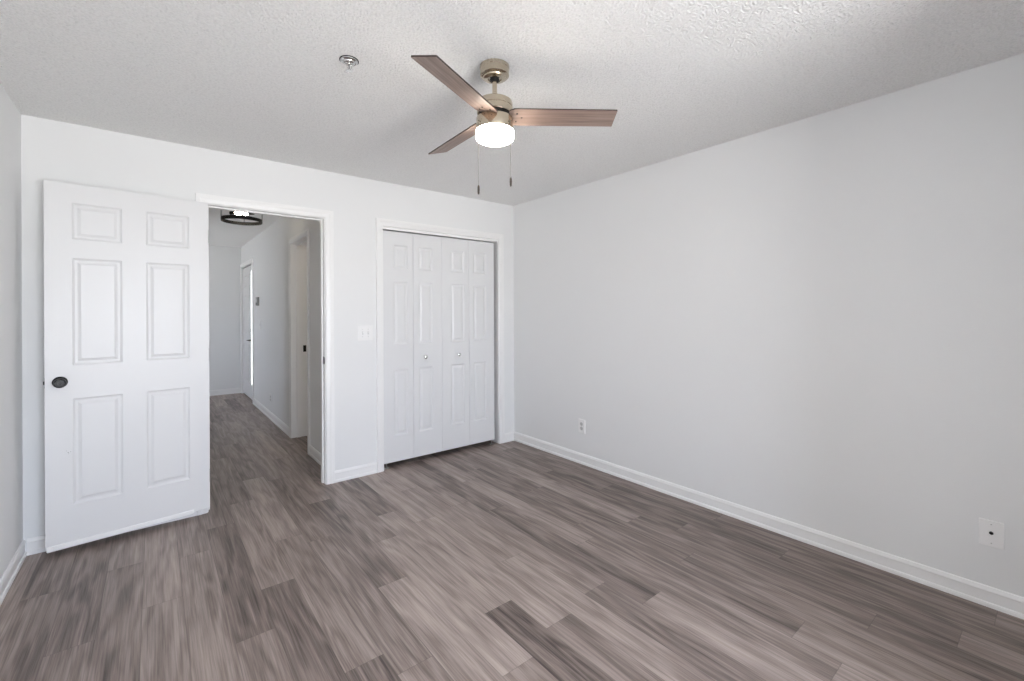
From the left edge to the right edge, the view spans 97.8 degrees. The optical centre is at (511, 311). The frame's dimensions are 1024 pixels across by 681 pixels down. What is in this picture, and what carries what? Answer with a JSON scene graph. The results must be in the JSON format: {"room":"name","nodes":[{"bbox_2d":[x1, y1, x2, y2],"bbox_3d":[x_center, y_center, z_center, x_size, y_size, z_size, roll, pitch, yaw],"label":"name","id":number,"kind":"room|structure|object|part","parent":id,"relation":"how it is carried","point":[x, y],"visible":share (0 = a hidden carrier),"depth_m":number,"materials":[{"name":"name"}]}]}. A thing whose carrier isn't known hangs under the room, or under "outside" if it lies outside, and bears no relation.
{"room":"empty bedroom","nodes":[
{"label":"empty bedroom","id":0,"kind":"room"},
{"bbox_2d":[0,83,22,578],"bbox_3d":[-1.083,0.120,0.349,0.120,2.440,5.341,0,0,-39],"label":"wall","id":1,"kind":"structure","parent":0,"point":[11,417],"depth_m":2.27,"materials":[{"name":"paint"}]},
{"bbox_2d":[0,539,26,605],"bbox_3d":[-1.062,1.294,0.438,0.016,0.090,5.221,0,0,-39],"label":"baseboard","id":2,"kind":"structure","parent":1,"relation":"attached to","point":[15,564],"depth_m":2.24,"materials":[{"name":"paint"}]},
{"bbox_2d":[209,245,240,389],"bbox_3d":[-5.796,0.142,6.567,3.420,2.440,0.100,0,0,-39],"label":"wall","id":3,"kind":"structure","parent":0,"point":[224,261],"depth_m":7.35,"materials":[{"name":"paint"}]},
{"bbox_2d":[209,387,240,395],"bbox_3d":[-5.766,1.317,6.512,3.150,0.090,0.016,0,0,-39],"label":"baseboard","id":4,"kind":"structure","parent":3,"relation":"attached to","point":[231,390],"depth_m":7.34,"materials":[{"name":"paint"}]},
{"bbox_2d":[21,114,513,551],"bbox_3d":[-1.382,0.121,3.610,3.737,2.440,0.120,0,0,-39],"label":"wall","id":5,"kind":"structure","parent":0,"point":[51,150],"depth_m":3.24,"materials":[{"name":"paint"}]},
{"bbox_2d":[27,511,196,555],"bbox_3d":[-2.386,1.301,2.713,0.770,0.090,0.016,0,0,-39],"label":"baseboard","id":6,"kind":"structure","parent":5,"relation":"attached to","point":[35,545],"depth_m":2.50,"materials":[{"name":"paint"}]},
{"bbox_2d":[43,180,209,552],"bbox_3d":[-2.284,0.297,2.704,0.767,2.037,0.158,0,0,-45],"label":"door","id":7,"kind":"structure","parent":5,"relation":"in","point":[126,381],"depth_m":2.66,"materials":[{"name":"paint"}]},
{"bbox_3d":[-2.478,0.388,2.447,0.063,0.063,0.066,0,0,-45],"label":"knob","id":8,"kind":"part","parent":7,"relation":"part of","materials":[{"name":"brown metal"}]},
{"bbox_2d":[195,193,334,515],"bbox_3d":[-1.782,0.277,3.278,0.884,2.132,0.137,0,0,-39],"label":"door frame","id":9,"kind":"structure","parent":5,"relation":"attached to","point":[210,199],"depth_m":3.48,"materials":[{"name":"paint"}]},
{"bbox_2d":[335,462,376,482],"bbox_3d":[-1.260,1.296,3.617,0.343,0.090,0.016,0,0,-39],"label":"baseboard","id":10,"kind":"structure","parent":5,"relation":"attached to","point":[370,468],"depth_m":3.61,"materials":[{"name":"paint"}]},
{"bbox_2d":[358,325,372,340],"bbox_3d":[-1.201,0.172,3.665,0.124,0.122,0.021,0,0,-39],"label":"light switch","id":11,"kind":"object","parent":5,"relation":"attached to","point":[364,332],"visible":1,"depth_m":3.67,"materials":[{"name":"white plastic"}]},
{"bbox_2d":[383,230,441,469],"bbox_3d":[-0.873,0.322,3.970,0.569,2.034,0.070,0,0,-39],"label":"door","id":12,"kind":"structure","parent":5,"relation":"in","point":[412,263],"depth_m":3.96,"materials":[{"name":"paint"}]},
{"bbox_2d":[376,218,504,472],"bbox_3d":[-0.644,0.275,4.191,1.340,2.126,0.137,0,0,-39],"label":"door frame","id":13,"kind":"structure","parent":5,"relation":"attached to","point":[380,222],"depth_m":4.17,"materials":[{"name":"paint"}]},
{"bbox_2d":[441,237,494,450],"bbox_3d":[-0.415,0.319,4.337,0.600,2.034,0.070,0,0,-39],"label":"door","id":14,"kind":"structure","parent":5,"relation":"in","point":[467,265],"depth_m":4.33,"materials":[{"name":"paint"}]},
{"bbox_2d":[505,432,513,442],"bbox_3d":[-0.031,1.290,4.604,0.124,0.090,0.016,0,0,-39],"label":"baseboard","id":15,"kind":"structure","parent":5,"relation":"attached to","point":[509,436],"depth_m":4.61,"materials":[{"name":"paint"}]},
{"bbox_2d":[241,217,320,452],"bbox_3d":[-2.938,0.129,5.618,0.150,2.440,4.959,0,0,-39],"label":"wall","id":16,"kind":"structure","parent":0,"point":[268,250],"depth_m":5.24,"materials":[{"name":"paint"}]},
{"bbox_2d":[240,258,253,403],"bbox_3d":[-4.119,0.280,7.076,0.167,2.148,1.171,0,0,-39],"label":"door frame","id":17,"kind":"structure","parent":16,"relation":"attached to","point":[249,261],"depth_m":7.44,"materials":[{"name":"paint"}]},
{"bbox_2d":[243,265,251,398],"bbox_3d":[-4.159,0.312,7.031,0.098,2.045,1.026,0,0,-39],"label":"door","id":18,"kind":"structure","parent":16,"relation":"in","point":[247,272],"depth_m":7.08,"materials":[{"name":"paint"}]},
{"bbox_2d":[253,398,288,435],"bbox_3d":[-3.097,1.304,5.690,0.016,0.090,2.260,0,0,-39],"label":"baseboard","id":19,"kind":"structure","parent":16,"relation":"attached to","point":[263,409],"depth_m":5.52,"materials":[{"name":"paint"}]},
{"bbox_2d":[288,229,309,454],"bbox_3d":[-2.095,0.280,4.555,0.167,2.129,0.766,0,0,-39],"label":"door frame","id":20,"kind":"structure","parent":16,"relation":"attached to","point":[298,249],"depth_m":4.79,"materials":[{"name":"paint"}]},
{"bbox_2d":[309,445,320,464],"bbox_3d":[-1.676,1.298,3.921,0.016,0.090,0.739,0,0,-39],"label":"baseboard","id":21,"kind":"structure","parent":16,"relation":"attached to","point":[313,453],"depth_m":4.05,"materials":[{"name":"paint"}]},
{"bbox_2d":[385,230,490,242],"bbox_3d":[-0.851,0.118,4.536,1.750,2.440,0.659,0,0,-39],"label":"door track","id":22,"kind":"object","parent":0,"point":[385,230],"depth_m":4.87,"materials":[{"name":"paint"}]},
{"bbox_2d":[0,393,1023,680],"bbox_3d":[-1.783,1.393,3.103,5.624,0.100,10.520,0,0,-39],"label":"floor","id":23,"kind":"structure","parent":0,"point":[512,560],"depth_m":2.10,"materials":[{"name":"grey laminate"}]},
{"bbox_2d":[0,0,1023,247],"bbox_3d":[-1.754,-1.157,3.136,5.600,0.120,10.520,0,0,-39],"label":"ceiling","id":24,"kind":"structure","parent":0,"point":[260,79],"depth_m":2.05,"materials":[{"name":"white paint"}]},
{"bbox_2d":[221,210,262,225],"bbox_3d":[-2.513,-0.965,4.155,0.332,0.257,0.332,0,0,-39],"label":"ceiling light","id":25,"kind":"object","parent":24,"relation":"attached to","point":[233,214],"visible":0.45,"depth_m":4.14,"materials":[{"name":"black metal"}]},
{"bbox_2d":[229,211,241,214],"bbox_3d":[-2.574,-0.921,4.154,0.094,0.050,0.085,0,0,-39],"label":"bulb","id":26,"kind":"object","parent":25,"relation":"attached to","point":[231,212],"depth_m":4.14,"materials":[{"name":"beige glass"}]},
{"bbox_2d":[339,55,358,72],"bbox_3d":[-0.713,-1.078,1.955,0.081,0.048,0.081,0,0,-39],"label":"sprinkler head","id":27,"kind":"object","parent":24,"relation":"attached to","point":[348,60],"visible":1,"depth_m":1.94},
{"bbox_2d":[411,55,617,194],"bbox_3d":[-0.151,-0.809,2.094,1.018,0.591,0.901,0,0,-39],"label":"ceiling fan","id":28,"kind":"object","parent":24,"relation":"hanging from","point":[496,118],"visible":1,"depth_m":1.97,"materials":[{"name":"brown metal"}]},
{"bbox_3d":[-0.264,-0.877,2.259,0.111,0.006,0.499,-22,12,-35],"label":"blade","id":29,"kind":"part","parent":28,"relation":"part of","materials":[{"name":"brown wood"}]},
{"bbox_3d":[-0.200,-0.867,1.724,0.111,0.006,0.499,15,8,22],"label":"blade","id":30,"kind":"part","parent":28,"relation":"part of","materials":[{"name":"brown wood"}]},
{"bbox_3d":[-0.143,-0.697,1.957,0.013,0.285,0.006,0,0,-39],"label":"pull chain","id":31,"kind":"part","parent":28,"relation":"part of","materials":[{"name":"silver metal"}]},
{"bbox_3d":[-0.077,-0.792,2.010,0.172,0.050,0.172,0,0,-39],"label":"lamp shade","id":32,"kind":"part","parent":28,"relation":"part of","materials":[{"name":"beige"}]},
{"bbox_3d":[-0.010,-0.715,1.957,0.013,0.251,0.006,0,0,38],"label":"pull chain","id":33,"kind":"part","parent":28,"relation":"part of","materials":[{"name":"silver metal"}]},
{"bbox_3d":[0.232,-0.890,2.046,0.499,0.006,0.111,-2,-14,-7],"label":"blade","id":34,"kind":"part","parent":28,"relation":"part of","materials":[{"name":"brown wood"}]},
{"bbox_2d":[513,53,1023,596],"bbox_3d":[1.737,0.106,2.613,0.120,2.440,5.341,0,0,-39],"label":"wall","id":35,"kind":"structure","parent":0,"point":[816,322],"depth_m":2.54,"materials":[{"name":"paint"}]},
{"bbox_2d":[578,419,584,433],"bbox_3d":[0.611,1.000,3.917,0.010,0.118,0.076,0,0,-39],"label":"power outlet","id":36,"kind":"object","parent":35,"relation":"attached to","point":[581,423],"visible":1,"depth_m":3.91,"materials":[{"name":"white plastic"}]},
{"bbox_2d":[514,431,1023,619],"bbox_3d":[1.653,1.282,2.617,0.016,0.090,5.221,0,0,-39],"label":"baseboard","id":37,"kind":"structure","parent":35,"relation":"attached to","point":[991,597],"depth_m":2.52,"materials":[{"name":"paint"}]},
{"bbox_2d":[979,518,1003,549],"bbox_3d":[2.146,0.994,2.000,0.016,0.118,0.078,0,0,-39],"label":"outlet","id":38,"kind":"object","parent":35,"relation":"attached to","point":[991,533],"visible":1,"depth_m":2.00,"materials":[{"name":"white plastic"}]}
]}

